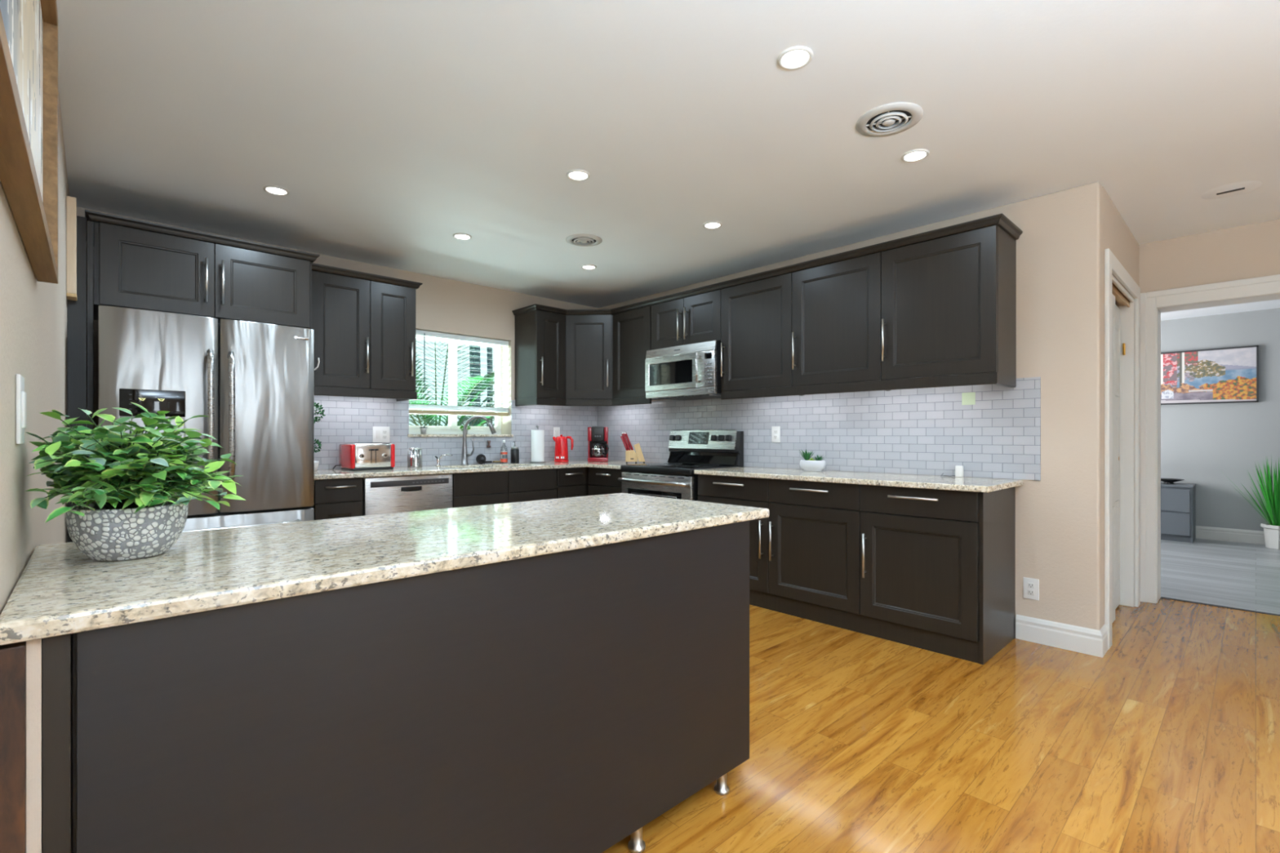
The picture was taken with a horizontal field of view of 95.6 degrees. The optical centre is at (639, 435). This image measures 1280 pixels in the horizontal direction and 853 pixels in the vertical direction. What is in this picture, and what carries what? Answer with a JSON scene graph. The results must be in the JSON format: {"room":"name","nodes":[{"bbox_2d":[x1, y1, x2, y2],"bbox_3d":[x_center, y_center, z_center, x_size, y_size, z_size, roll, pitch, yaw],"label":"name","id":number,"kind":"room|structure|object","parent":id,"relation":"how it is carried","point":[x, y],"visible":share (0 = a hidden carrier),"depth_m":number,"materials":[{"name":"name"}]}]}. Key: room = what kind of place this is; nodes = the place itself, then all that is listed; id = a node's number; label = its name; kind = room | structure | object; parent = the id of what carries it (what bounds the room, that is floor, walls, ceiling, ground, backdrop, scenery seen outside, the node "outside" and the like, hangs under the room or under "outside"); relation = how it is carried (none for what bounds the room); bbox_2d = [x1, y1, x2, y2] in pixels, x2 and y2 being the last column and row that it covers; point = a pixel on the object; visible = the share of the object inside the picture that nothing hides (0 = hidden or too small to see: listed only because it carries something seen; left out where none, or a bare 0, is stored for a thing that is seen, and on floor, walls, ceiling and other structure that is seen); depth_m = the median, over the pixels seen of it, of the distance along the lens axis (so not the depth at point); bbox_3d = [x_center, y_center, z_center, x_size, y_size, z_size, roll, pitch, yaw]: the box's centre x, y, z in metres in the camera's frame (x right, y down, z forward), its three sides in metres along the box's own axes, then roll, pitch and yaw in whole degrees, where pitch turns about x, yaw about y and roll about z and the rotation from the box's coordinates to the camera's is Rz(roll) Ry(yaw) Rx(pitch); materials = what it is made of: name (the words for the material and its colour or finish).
{"room":"kitchen","nodes":[
{"label":"kitchen","id":0,"kind":"room"},
{"bbox_2d":[0,87,69,614],"bbox_3d":[-0.214,-0.094,-0.064,0.200,2.520,9.800,0,0,-43],"label":"wall","id":1,"kind":"structure","parent":0,"point":[33,313],"depth_m":1.20,"materials":[{"name":"beige paint"}]},
{"bbox_2d":[15,373,26,444],"bbox_3d":[-1.114,-0.047,1.045,0.010,0.123,0.080,0,0,-43],"label":"wall switch","id":2,"kind":"object","parent":1,"relation":"attached to","point":[20,395],"visible":1,"depth_m":1.02,"materials":[{"name":"white plastic"}]},
{"bbox_2d":[0,0,57,284],"bbox_3d":[-1.000,-0.689,0.944,0.036,0.640,1.245,0,0,-43],"label":"framed painting","id":3,"kind":"object","parent":1,"relation":"attached to","point":[28,28],"visible":1,"depth_m":1.07,"materials":[{"name":"brown wood"}]},
{"bbox_2d":[26,638,41,852],"bbox_3d":[-1.107,0.725,1.063,0.046,0.882,0.734,0,0,-43],"label":"trim","id":4,"kind":"structure","parent":1,"relation":"attached to","point":[33,647],"depth_m":0.81,"materials":[{"name":"beige paint"}]},
{"bbox_2d":[66,195,77,301],"bbox_3d":[-2.880,-0.946,2.940,0.037,0.500,0.110,0,0,-43],"label":"frame","id":5,"kind":"object","parent":1,"relation":"attached to","point":[71,202],"visible":1,"depth_m":2.90,"materials":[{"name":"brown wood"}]},
{"bbox_2d":[76,207,597,502],"bbox_3d":[-2.013,-0.094,4.835,4.300,2.520,0.240,0,0,-43],"label":"wall","id":6,"kind":"structure","parent":0,"point":[444,305],"depth_m":5.09,"materials":[{"name":"beige paint"}]},
{"bbox_2d":[93,222,311,328],"bbox_3d":[-2.683,-0.911,3.600,1.030,0.435,0.637,0,0,-43],"label":"upper cabinet","id":7,"kind":"object","parent":6,"relation":"attached to","point":[134,268],"visible":0.92,"depth_m":3.34,"materials":[{"name":"brown wood"}]},
{"bbox_2d":[84,209,422,289],"bbox_3d":[-2.401,-1.150,3.862,1.868,0.040,0.624,0,0,-43],"label":"crown molding","id":8,"kind":"structure","parent":7,"relation":"attached to","point":[93,216],"depth_m":3.45,"materials":[{"name":"brown wood"}]},
{"bbox_2d":[311,271,369,388],"bbox_3d":[-2.213,-0.735,4.200,0.388,0.788,0.407,0,0,-43],"label":"upper cabinet","id":9,"kind":"object","parent":6,"relation":"attached to","point":[340,304],"visible":0.72,"depth_m":4.09,"materials":[{"name":"brown wood"}]},
{"bbox_2d":[314,386,417,401],"bbox_3d":[-2.096,-0.310,4.327,0.727,0.062,0.357,0,0,-43],"label":"rail","id":10,"kind":"object","parent":9,"relation":"attached to","point":[400,396],"visible":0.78,"depth_m":4.19,"materials":[{"name":"brown wood"}]},
{"bbox_2d":[368,280,415,391],"bbox_3d":[-1.949,-0.735,4.449,0.337,0.788,0.407,0,0,-43],"label":"upper cabinet","id":11,"kind":"object","parent":6,"relation":"attached to","point":[392,307],"visible":0.86,"depth_m":4.33,"materials":[{"name":"brown wood"}]},
{"bbox_2d":[408,335,501,434],"bbox_3d":[-1.694,-0.454,5.249,0.960,0.880,0.055,0,0,-43],"label":"window","id":12,"kind":"structure","parent":6,"relation":"in","point":[452,428],"depth_m":5.24,"materials":[{"name":"white plastic"}]},
{"bbox_2d":[408,328,508,416],"bbox_3d":[-1.589,-0.538,5.137,0.944,0.705,0.067,0,0,-43],"label":"window blind","id":13,"kind":"object","parent":12,"relation":"attached to","point":[420,409],"visible":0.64,"depth_m":5.10,"materials":[{"name":"white plastic"}]},
{"bbox_2d":[314,395,597,469],"bbox_3d":[-1.498,-0.042,5.149,2.879,0.584,0.008,0,0,-43],"label":"backsplash","id":14,"kind":"structure","parent":6,"relation":"attached to","point":[347,420],"depth_m":4.89,"materials":[{"name":"tile"}]},
{"bbox_2d":[373,426,390,442],"bbox_3d":[-2.055,-0.011,4.611,0.132,0.127,0.010,0,0,-43],"label":"outlet","id":15,"kind":"object","parent":14,"relation":"attached to","point":[380,434],"visible":1,"depth_m":4.61,"materials":[{"name":"white plastic"}]},
{"bbox_2d":[553,426,559,437],"bbox_3d":[-0.829,-0.024,5.766,0.078,0.125,0.010,0,0,-43],"label":"wall switch","id":16,"kind":"object","parent":14,"relation":"attached to","point":[556,429],"visible":0.77,"depth_m":5.76,"materials":[{"name":"white plastic"}]},
{"bbox_2d":[407,434,513,436],"bbox_3d":[-1.620,-0.003,5.170,0.984,0.022,0.232,0,0,-43],"label":"trim","id":17,"kind":"structure","parent":6,"relation":"attached to","point":[408,435],"depth_m":5.05,"materials":[{"name":"stone"}]},
{"bbox_2d":[515,310,564,399],"bbox_3d":[-0.923,-0.735,5.415,0.318,0.788,0.407,0,0,-43],"label":"upper cabinet","id":18,"kind":"object","parent":6,"relation":"attached to","point":[540,335],"visible":0.93,"depth_m":5.31,"materials":[{"name":"brown wood"}]},
{"bbox_2d":[511,213,1022,315],"bbox_3d":[0.549,-1.150,4.443,3.976,0.040,0.635,0,0,36],"label":"crown molding","id":19,"kind":"structure","parent":18,"relation":"attached to","point":[1001,220],"depth_m":3.86,"materials":[{"name":"brown wood"}]},
{"bbox_2d":[564,315,613,399],"bbox_3d":[-0.467,-0.735,5.655,0.665,0.788,0.666,0,0,-43],"label":"upper cabinet","id":20,"kind":"object","parent":6,"relation":"attached to","point":[588,339],"visible":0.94,"depth_m":5.41,"materials":[{"name":"brown wood"}]},
{"bbox_2d":[515,396,651,406],"bbox_3d":[-0.528,-0.310,5.290,1.317,0.062,0.332,0,0,9],"label":"rail","id":21,"kind":"object","parent":20,"relation":"attached to","point":[536,401],"visible":0.96,"depth_m":5.34,"materials":[{"name":"brown wood"}]},
{"bbox_2d":[56,0,1279,320],"bbox_3d":[3.209,-1.404,3.229,9.700,0.100,9.900,0,0,-43],"label":"ceiling","id":22,"kind":"structure","parent":0,"point":[393,130],"depth_m":2.46,"materials":[{"name":"paint"}]},
{"bbox_2d":[262,185,288,195],"bbox_3d":[-2.004,-1.350,3.195,0.124,0.008,0.124,0,0,-43],"label":"recessed light","id":23,"kind":"object","parent":22,"relation":"in","point":[273,189],"visible":1,"depth_m":3.19,"materials":[{"name":"white paint"}]},
{"bbox_2d":[453,233,471,239],"bbox_3d":[-1.205,-1.350,3.934,0.124,0.008,0.124,0,0,-43],"label":"recessed light","id":24,"kind":"object","parent":22,"relation":"in","point":[458,236],"visible":1,"depth_m":3.92,"materials":[{"name":"white paint"}]},
{"bbox_2d":[566,169,590,181],"bbox_3d":[-0.320,-1.350,3.009,0.124,0.008,0.124,0,0,-43],"label":"recessed light","id":25,"kind":"object","parent":22,"relation":"in","point":[574,175],"visible":1,"depth_m":3.00,"materials":[{"name":"white paint"}]},
{"bbox_2d":[565,233,602,246],"bbox_3d":[-0.387,-1.345,4.011,0.250,0.018,0.250,0,0,-43],"label":"ceiling vent","id":26,"kind":"object","parent":22,"relation":"in","point":[580,240],"visible":1,"depth_m":3.98,"materials":[{"name":"grey paint"}]},
{"bbox_2d":[581,264,596,269],"bbox_3d":[-0.409,-1.350,4.642,0.124,0.008,0.124,0,0,-43],"label":"recessed light","id":27,"kind":"object","parent":22,"relation":"in","point":[584,266],"visible":1,"depth_m":4.63,"materials":[{"name":"white paint"}]},
{"bbox_2d":[702,221,722,229],"bbox_3d":[0.465,-1.350,3.721,0.124,0.008,0.124,0,0,-43],"label":"recessed light","id":28,"kind":"object","parent":22,"relation":"in","point":[711,224],"visible":1,"depth_m":3.71,"materials":[{"name":"white paint"}]},
{"bbox_2d":[777,46,813,70],"bbox_3d":[0.555,-1.350,2.077,0.124,0.008,0.124,0,0,-43],"label":"recessed light","id":29,"kind":"object","parent":22,"relation":"in","point":[795,57],"visible":1,"depth_m":2.07,"materials":[{"name":"white paint"}]},
{"bbox_2d":[855,102,923,137],"bbox_3d":[1.066,-1.345,2.486,0.266,0.018,0.266,0,0,-43],"label":"ceiling vent","id":30,"kind":"object","parent":22,"relation":"in","point":[889,119],"visible":1,"depth_m":2.47,"materials":[{"name":"grey paint"}]},
{"bbox_2d":[901,148,929,162],"bbox_3d":[1.327,-1.350,2.798,0.124,0.008,0.124,0,0,-43],"label":"recessed light","id":31,"kind":"object","parent":22,"relation":"in","point":[915,155],"visible":1,"depth_m":2.79,"materials":[{"name":"white paint"}]},
{"bbox_2d":[1200,181,1262,199],"bbox_3d":[3.257,-1.351,3.200,0.240,0.007,0.240,0,0,-43],"label":"ceiling vent","id":32,"kind":"object","parent":22,"relation":"in","point":[1240,188],"visible":1,"depth_m":3.19,"materials":[{"name":"paint"}]},
{"bbox_2d":[597,182,1102,630],"bbox_3d":[1.035,-0.094,4.648,0.120,2.520,4.212,0,0,-43],"label":"wall","id":33,"kind":"structure","parent":0,"point":[1059,517],"depth_m":3.19,"materials":[{"name":"beige paint"}]},
{"bbox_2d":[613,306,661,399],"bbox_3d":[0.049,-0.735,5.336,0.368,0.788,0.499,0,0,-43],"label":"upper cabinet","id":34,"kind":"object","parent":33,"relation":"attached to","point":[632,329],"visible":0.61,"depth_m":5.22,"materials":[{"name":"brown wood"}]},
{"bbox_2d":[651,289,720,350],"bbox_3d":[0.473,-0.931,4.857,0.407,0.395,0.777,0,0,-43],"label":"upper cabinet","id":35,"kind":"object","parent":33,"relation":"attached to","point":[694,319],"visible":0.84,"depth_m":4.71,"materials":[{"name":"brown wood"}]},
{"bbox_2d":[644,340,721,400],"bbox_3d":[0.448,-0.524,4.823,0.484,0.414,0.762,0,0,-43],"label":"microwave","id":36,"kind":"object","parent":35,"relation":"attached to","point":[692,371],"visible":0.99,"depth_m":4.65,"materials":[{"name":"silver metal"}]},
{"bbox_2d":[720,272,792,391],"bbox_3d":[0.954,-0.735,4.347,0.407,0.788,0.623,0,0,-43],"label":"upper cabinet","id":37,"kind":"object","parent":33,"relation":"attached to","point":[756,317],"visible":0.84,"depth_m":4.23,"materials":[{"name":"brown wood"}]},
{"bbox_2d":[597,377,1040,480],"bbox_3d":[0.901,-0.041,4.695,0.008,0.582,3.940,0,0,-43],"label":"backsplash","id":38,"kind":"structure","parent":33,"relation":"attached to","point":[926,431],"depth_m":3.96,"materials":[{"name":"tile"}]},
{"bbox_2d":[771,426,780,442],"bbox_3d":[1.057,-0.012,4.516,0.009,0.125,0.076,0,0,-43],"label":"outlet","id":39,"kind":"object","parent":38,"relation":"attached to","point":[775,430],"visible":1,"depth_m":4.51,"materials":[{"name":"white plastic"}]},
{"bbox_2d":[961,391,975,404],"bbox_3d":[1.997,-0.227,3.525,0.001,0.075,0.074,0,0,-43],"label":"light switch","id":40,"kind":"object","parent":38,"relation":"attached to","point":[967,398],"visible":1,"depth_m":3.52,"materials":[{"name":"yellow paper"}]},
{"bbox_2d":[791,252,881,386],"bbox_3d":[1.381,-0.735,3.893,0.407,0.788,0.622,0,0,-43],"label":"upper cabinet","id":41,"kind":"object","parent":33,"relation":"attached to","point":[837,307],"visible":0.83,"depth_m":3.77,"materials":[{"name":"brown wood"}]},
{"bbox_2d":[720,372,1016,399],"bbox_3d":[1.393,-0.310,3.897,0.357,0.062,1.872,0,0,-43],"label":"rail","id":42,"kind":"object","parent":41,"relation":"attached to","point":[991,378],"visible":1,"depth_m":3.54,"materials":[{"name":"brown wood"}]},
{"bbox_2d":[881,225,1016,380],"bbox_3d":[1.810,-0.735,3.438,0.407,0.788,0.626,0,0,-43],"label":"upper cabinet","id":43,"kind":"object","parent":33,"relation":"attached to","point":[948,304],"visible":0.94,"depth_m":3.29,"materials":[{"name":"brown wood"}]},
{"bbox_2d":[1023,577,1039,600],"bbox_3d":[2.221,0.868,3.294,0.009,0.120,0.076,0,0,-43],"label":"outlet","id":44,"kind":"object","parent":33,"relation":"attached to","point":[1031,586],"visible":1,"depth_m":3.29,"materials":[{"name":"white plastic"}]},
{"bbox_2d":[1015,614,1108,657],"bbox_3d":[2.359,1.098,3.252,0.166,0.136,0.396,0,0,-43],"label":"baseboard","id":45,"kind":"structure","parent":33,"relation":"attached to","point":[1087,641],"depth_m":3.18,"materials":[{"name":"white paint"}]},
{"bbox_2d":[601,538,1279,852],"bbox_3d":[3.244,1.216,3.192,9.700,0.100,9.800,0,0,-43],"label":"floor","id":46,"kind":"structure","parent":0,"point":[1167,740],"depth_m":2.22,"materials":[{"name":"laminate"}]},
{"bbox_2d":[0,641,26,852],"bbox_3d":[-0.866,0.727,0.797,0.030,0.878,0.028,0,0,-43],"label":"board","id":47,"kind":"object","parent":46,"relation":"on","point":[13,655],"visible":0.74,"depth_m":0.79,"materials":[{"name":"brown wood"}]},
{"bbox_2d":[67,215,93,542],"bbox_3d":[-3.107,0.011,3.225,0.097,2.310,0.585,0,0,-43],"label":"panel","id":48,"kind":"object","parent":46,"relation":"on","point":[80,312],"visible":0.32,"depth_m":3.03,"materials":[{"name":"brown wood"}]},
{"bbox_2d":[98,305,314,532],"bbox_3d":[-2.568,0.263,3.444,0.950,1.807,0.944,0,0,-43],"label":"refrigerator","id":49,"kind":"object","parent":46,"relation":"on","point":[255,381],"visible":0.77,"depth_m":3.18,"materials":[{"name":"grey metal"}]},
{"bbox_2d":[311,477,362,519],"bbox_3d":[-2.192,0.669,4.069,0.298,0.770,0.627,0,0,-43],"label":"base cabinet","id":50,"kind":"object","parent":46,"relation":"on","point":[338,498],"visible":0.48,"depth_m":3.86,"materials":[{"name":"brown wood"}]},
{"bbox_2d":[41,520,749,852],"bbox_3d":[-0.495,0.725,1.659,1.660,0.882,0.761,0,0,-43],"label":"base cabinet","id":51,"kind":"object","parent":46,"relation":"on","point":[566,701],"visible":0.84,"depth_m":1.18,"materials":[{"name":"brown wood"}]},
{"bbox_2d":[0,493,768,645],"bbox_3d":[-0.472,0.267,1.671,1.800,0.031,0.777,0,0,-43],"label":"countertop","id":52,"kind":"structure","parent":51,"relation":"on","point":[60,590],"depth_m":1.23,"materials":[{"name":"stone"}]},
{"bbox_2d":[25,402,245,561],"bbox_3d":[-1.053,0.091,1.229,0.410,0.320,0.352,0,0,40],"label":"potted plant","id":53,"kind":"object","parent":52,"relation":"on","point":[131,480],"visible":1,"depth_m":1.15,"materials":[{"name":"green plant"}]},
{"bbox_2d":[362,473,452,515],"bbox_3d":[-1.839,0.727,4.387,0.634,0.878,0.561,0,0,-43],"label":"dishwasher","id":54,"kind":"object","parent":46,"relation":"on","point":[409,493],"visible":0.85,"depth_m":4.16,"materials":[{"name":"grey metal"}]},
{"bbox_2d":[452,468,556,507],"bbox_3d":[-1.274,0.671,4.960,0.958,0.766,0.588,0,0,-43],"label":"base cabinet","id":55,"kind":"object","parent":46,"relation":"on","point":[483,488],"visible":0.36,"depth_m":4.70,"materials":[{"name":"brown wood"}]},
{"bbox_2d":[547,466,590,498],"bbox_3d":[-0.583,0.669,5.584,0.900,0.770,0.627,0,0,-43],"label":"base cabinet","id":56,"kind":"object","parent":46,"relation":"on","point":[571,482],"visible":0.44,"depth_m":5.19,"materials":[{"name":"brown wood"}]},
{"bbox_2d":[314,460,654,479],"bbox_3d":[-1.111,0.267,4.745,2.849,0.031,1.109,0,0,-43],"label":"countertop","id":57,"kind":"structure","parent":56,"relation":"on","point":[319,474],"depth_m":4.54,"materials":[{"name":"stone"}]},
{"bbox_2d":[314,402,325,471],"bbox_3d":[-2.351,0.001,4.165,0.164,0.498,0.161,0,0,-43],"label":"topiary","id":58,"kind":"object","parent":57,"relation":"on","point":[316,463],"visible":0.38,"depth_m":4.17,"materials":[{"name":"green plant"}]},
{"bbox_2d":[333,443,395,471],"bbox_3d":[-2.065,0.153,4.347,0.352,0.196,0.325,0,0,-43],"label":"toaster","id":59,"kind":"object","parent":57,"relation":"on","point":[352,456],"visible":1,"depth_m":4.26,"materials":[{"name":"red plastic"}]},
{"bbox_2d":[407,448,422,467],"bbox_3d":[-1.776,0.172,4.577,0.109,0.155,0.110,0,0,-43],"label":"utensil caddy","id":60,"kind":"object","parent":57,"relation":"on","point":[414,455],"visible":1,"depth_m":4.54,"materials":[{"name":"silver metal"}]},
{"bbox_2d":[460,415,496,465],"bbox_3d":[-1.393,0.036,5.006,0.300,0.428,0.070,0,0,-12],"label":"faucet","id":61,"kind":"object","parent":57,"relation":"on","point":[464,455],"visible":1,"depth_m":4.97,"materials":[{"name":"grey metal"}]},
{"bbox_2d":[475,453,485,464],"bbox_3d":[-1.402,0.205,5.136,0.090,0.090,0.044,0,0,-43],"label":"dish brush","id":62,"kind":"object","parent":57,"relation":"on","point":[480,458],"visible":0.9,"depth_m":5.12,"materials":[{"name":"black plastic"}]},
{"bbox_2d":[500,440,507,462],"bbox_3d":[-1.229,0.144,5.244,0.070,0.212,0.050,0,0,-43],"label":"soap bottle","id":63,"kind":"object","parent":57,"relation":"on","point":[504,459],"visible":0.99,"depth_m":5.22,"materials":[{"name":"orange plastic"}]},
{"bbox_2d":[511,440,519,463],"bbox_3d":[-1.143,0.148,5.298,0.076,0.205,0.076,0,0,-43],"label":"soap dispenser","id":64,"kind":"object","parent":57,"relation":"on","point":[514,451],"visible":1,"depth_m":5.26,"materials":[{"name":"black plastic"}]},
{"bbox_2d":[528,425,546,462],"bbox_3d":[-0.955,0.074,5.419,0.156,0.352,0.156,0,0,-43],"label":"paper towel holder","id":65,"kind":"object","parent":57,"relation":"on","point":[537,436],"visible":1,"depth_m":5.37,"materials":[{"name":"white paper"}]},
{"bbox_2d":[552,435,573,462],"bbox_3d":[-0.741,0.119,5.548,0.169,0.262,0.140,0,0,29],"label":"electric kettle","id":66,"kind":"object","parent":57,"relation":"on","point":[561,452],"visible":1,"depth_m":5.51,"materials":[{"name":"red plastic"}]},
{"bbox_2d":[587,426,608,462],"bbox_3d":[-0.406,0.081,5.696,0.204,0.340,0.221,0,0,-2],"label":"coffee maker","id":67,"kind":"object","parent":57,"relation":"on","point":[597,437],"visible":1,"depth_m":5.60,"materials":[{"name":"red plastic"}]},
{"bbox_2d":[620,431,644,462],"bbox_3d":[-0.070,0.105,5.399,0.232,0.291,0.104,0,0,0],"label":"knife block","id":68,"kind":"object","parent":57,"relation":"on","point":[631,455],"visible":1,"depth_m":5.35,"materials":[{"name":"brown wood"}]},
{"bbox_2d":[588,467,625,495],"bbox_3d":[-0.100,0.669,5.290,0.627,0.770,0.505,0,0,-43],"label":"base cabinet","id":69,"kind":"object","parent":46,"relation":"on","point":[602,481],"visible":0.22,"depth_m":5.12,"materials":[{"name":"brown wood"}]},
{"bbox_2d":[617,429,743,501],"bbox_3d":[0.315,0.546,4.776,0.722,1.201,0.788,0,0,-43],"label":"range","id":70,"kind":"object","parent":46,"relation":"on","point":[691,450],"visible":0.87,"depth_m":4.74,"materials":[{"name":"silver metal"}]},
{"bbox_2d":[626,462,734,468],"bbox_3d":[0.327,0.242,4.787,0.530,0.007,0.728,0,0,-43],"label":"cooktop","id":71,"kind":"object","parent":70,"relation":"in","point":[682,465],"depth_m":4.73,"materials":[{"name":"grey"}]},
{"bbox_2d":[697,474,769,593],"bbox_3d":[0.843,0.669,4.291,0.629,0.770,0.624,0,0,-43],"label":"base cabinet","id":72,"kind":"object","parent":46,"relation":"on","point":[727,490],"visible":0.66,"depth_m":3.97,"materials":[{"name":"brown wood"}]},
{"bbox_2d":[768,479,861,614],"bbox_3d":[1.275,0.669,3.832,0.629,0.770,0.635,0,0,-43],"label":"base cabinet","id":73,"kind":"object","parent":46,"relation":"on","point":[815,526],"visible":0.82,"depth_m":3.62,"materials":[{"name":"brown wood"}]},
{"bbox_2d":[749,589,978,663],"bbox_3d":[1.097,1.111,3.663,0.016,0.110,1.886,0,0,-43],"label":"toe kick","id":74,"kind":"object","parent":46,"relation":"on","point":[964,649],"visible":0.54,"depth_m":3.38,"materials":[{"name":"brown wood"}]},
{"bbox_2d":[860,484,978,642],"bbox_3d":[1.707,0.669,3.373,0.629,0.770,0.624,0,0,-43],"label":"base cabinet","id":75,"kind":"object","parent":46,"relation":"on","point":[919,547],"visible":0.84,"depth_m":3.17,"materials":[{"name":"brown wood"}]},
{"bbox_2d":[693,466,1023,492],"bbox_3d":[1.296,0.267,3.805,0.634,0.031,1.944,0,0,-43],"label":"countertop","id":76,"kind":"structure","parent":75,"relation":"on","point":[926,482],"depth_m":3.48,"materials":[{"name":"stone"}]},
{"bbox_2d":[798,448,826,471],"bbox_3d":[1.223,0.170,4.129,0.131,0.160,0.209,0,0,-43],"label":"succulent planter","id":77,"kind":"object","parent":76,"relation":"on","point":[818,464],"visible":1,"depth_m":4.08,"materials":[{"name":"white ceramic"}]},
{"bbox_2d":[800,459,826,471],"bbox_3d":[1.227,0.211,4.123,0.120,0.078,0.194,0,0,-43],"label":"bowl","id":78,"kind":"object","parent":76,"relation":"on","point":[812,465],"depth_m":4.07,"materials":[{"name":"white ceramic"}]},
{"bbox_2d":[941,465,963,477],"bbox_3d":[1.910,0.215,3.552,0.036,0.070,0.122,0,0,-43],"label":"charger","id":79,"kind":"object","parent":76,"relation":"on","point":[958,468],"visible":1,"depth_m":3.52,"materials":[{"name":"white plastic"}]},
{"bbox_2d":[978,486,1015,664],"bbox_3d":[1.951,0.725,3.158,0.574,0.882,0.019,0,0,-43],"label":"end panel","id":80,"kind":"object","parent":46,"relation":"on","point":[997,508],"visible":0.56,"depth_m":3.11,"materials":[{"name":"brown wood"}]},
{"bbox_2d":[1160,482,1195,542],"bbox_3d":[5.953,0.855,6.671,0.455,0.622,0.618,0,0,-43],"label":"dresser","id":81,"kind":"object","parent":46,"relation":"on","point":[1178,500],"visible":0.44,"depth_m":6.40,"materials":[{"name":"grey paint"}]},
{"bbox_2d":[1160,478,1184,484],"bbox_3d":[6.027,0.516,6.611,0.264,0.054,0.264,0,0,-43],"label":"bowl","id":82,"kind":"object","parent":81,"relation":"on","point":[1167,481],"visible":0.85,"depth_m":6.57,"materials":[{"name":"black glass"}]},
{"bbox_2d":[1160,596,1279,616],"bbox_3d":[4.066,1.163,3.849,0.027,0.006,0.908,0,0,-43],"label":"trim","id":83,"kind":"structure","parent":46,"relation":"on","point":[1202,603],"depth_m":3.95,"materials":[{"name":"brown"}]},
{"bbox_2d":[1220,457,1279,549],"bbox_3d":[6.562,0.671,5.954,0.733,0.990,0.584,0,0,11],"label":"potted grass","id":84,"kind":"object","parent":46,"relation":"on","point":[1271,530],"depth_m":5.98,"materials":[{"name":"green plant"}]},
{"bbox_2d":[1260,523,1279,549],"bbox_3d":[6.611,1.044,6.006,0.231,0.245,0.231,0,0,24],"label":"pot","id":85,"kind":"object","parent":84,"relation":"attached to","point":[1271,531],"depth_m":5.98,"materials":[{"name":"white ceramic"}]},
{"bbox_2d":[1102,186,1138,625],"bbox_3d":[2.987,-0.094,3.669,1.400,2.520,0.110,0,0,-43],"label":"wall","id":86,"kind":"structure","parent":0,"point":[1117,237],"depth_m":3.37,"materials":[{"name":"beige paint"}]},
{"bbox_2d":[1111,293,1115,623],"bbox_3d":[2.791,0.139,3.476,0.520,2.030,0.036,0,0,-43],"label":"door","id":87,"kind":"structure","parent":86,"relation":"in","point":[1113,295],"depth_m":3.58,"materials":[{"name":"white paint"}]},
{"bbox_2d":[1115,304,1119,608],"bbox_3d":[3.100,0.139,3.815,0.545,2.030,0.036,0,0,-43],"label":"door","id":88,"kind":"structure","parent":86,"relation":"in","point":[1117,308],"depth_m":3.89,"materials":[{"name":"white paint"}]},
{"bbox_2d":[1111,282,1129,307],"bbox_3d":[2.957,-0.906,3.643,1.000,0.055,0.070,0,0,-43],"label":"trim","id":89,"kind":"structure","parent":86,"relation":"attached to","point":[1121,300],"depth_m":3.77,"materials":[{"name":"wood"}]},
{"bbox_2d":[1104,248,1140,648],"bbox_3d":[2.965,0.071,3.634,1.240,2.190,0.130,0,0,-43],"label":"trim","id":90,"kind":"structure","parent":86,"relation":"attached to","point":[1130,317],"depth_m":3.95,"materials":[{"name":"white paint"}]},
{"bbox_2d":[1138,218,1279,293],"bbox_3d":[5.340,-0.094,2.337,0.200,2.520,5.280,0,0,-43],"label":"wall","id":91,"kind":"structure","parent":0,"point":[1252,251],"depth_m":3.84,"materials":[{"name":"beige paint"}]},
{"bbox_2d":[1140,274,1279,603],"bbox_3d":[3.981,0.081,3.765,0.240,2.170,1.103,0,0,-43],"label":"trim","id":92,"kind":"structure","parent":91,"relation":"attached to","point":[1265,288],"depth_m":4.04,"materials":[{"name":"white paint"}]},
{"bbox_2d":[1160,308,1279,531],"bbox_3d":[6.990,-0.094,6.034,0.150,2.520,6.000,0,0,-43],"label":"wall","id":93,"kind":"structure","parent":0,"point":[1198,442],"depth_m":6.43,"materials":[{"name":"grey paint"}]},
{"bbox_2d":[1160,345,1258,404],"bbox_3d":[6.241,-0.669,6.688,0.038,0.610,1.220,0,0,-43],"label":"painting","id":94,"kind":"object","parent":93,"relation":"attached to","point":[1223,375],"visible":0.67,"depth_m":6.51,"materials":[{"name":"multicoloured"}]},
{"bbox_2d":[1195,525,1265,544],"bbox_3d":[6.929,1.095,5.977,0.016,0.143,5.600,0,0,-43],"label":"baseboard","id":95,"kind":"structure","parent":93,"relation":"attached to","point":[1250,536],"depth_m":6.40,"materials":[{"name":"white paint"}]},
{"bbox_3d":[-4.304,1.416,10.404,16.000,0.100,10.950,0,0,-43],"label":"floor","id":96,"kind":"structure","parent":0,"visible":0},
{"bbox_2d":[408,338,494,426],"bbox_3d":[-2.320,-0.645,6.859,2.800,2.137,1.764,0,0,-43],"label":"areca palm","id":97,"kind":"object","parent":96,"relation":"on","point":[428,417],"visible":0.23,"depth_m":6.81,"materials":[{"name":"green plant"}]},
{"bbox_2d":[414,345,494,426],"bbox_3d":[-2.281,-0.934,8.794,2.963,4.602,1.774,0,0,-43],"label":"fan palm","id":98,"kind":"object","parent":96,"relation":"on","point":[489,356],"visible":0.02,"depth_m":9.06,"materials":[{"name":"teal plant"}]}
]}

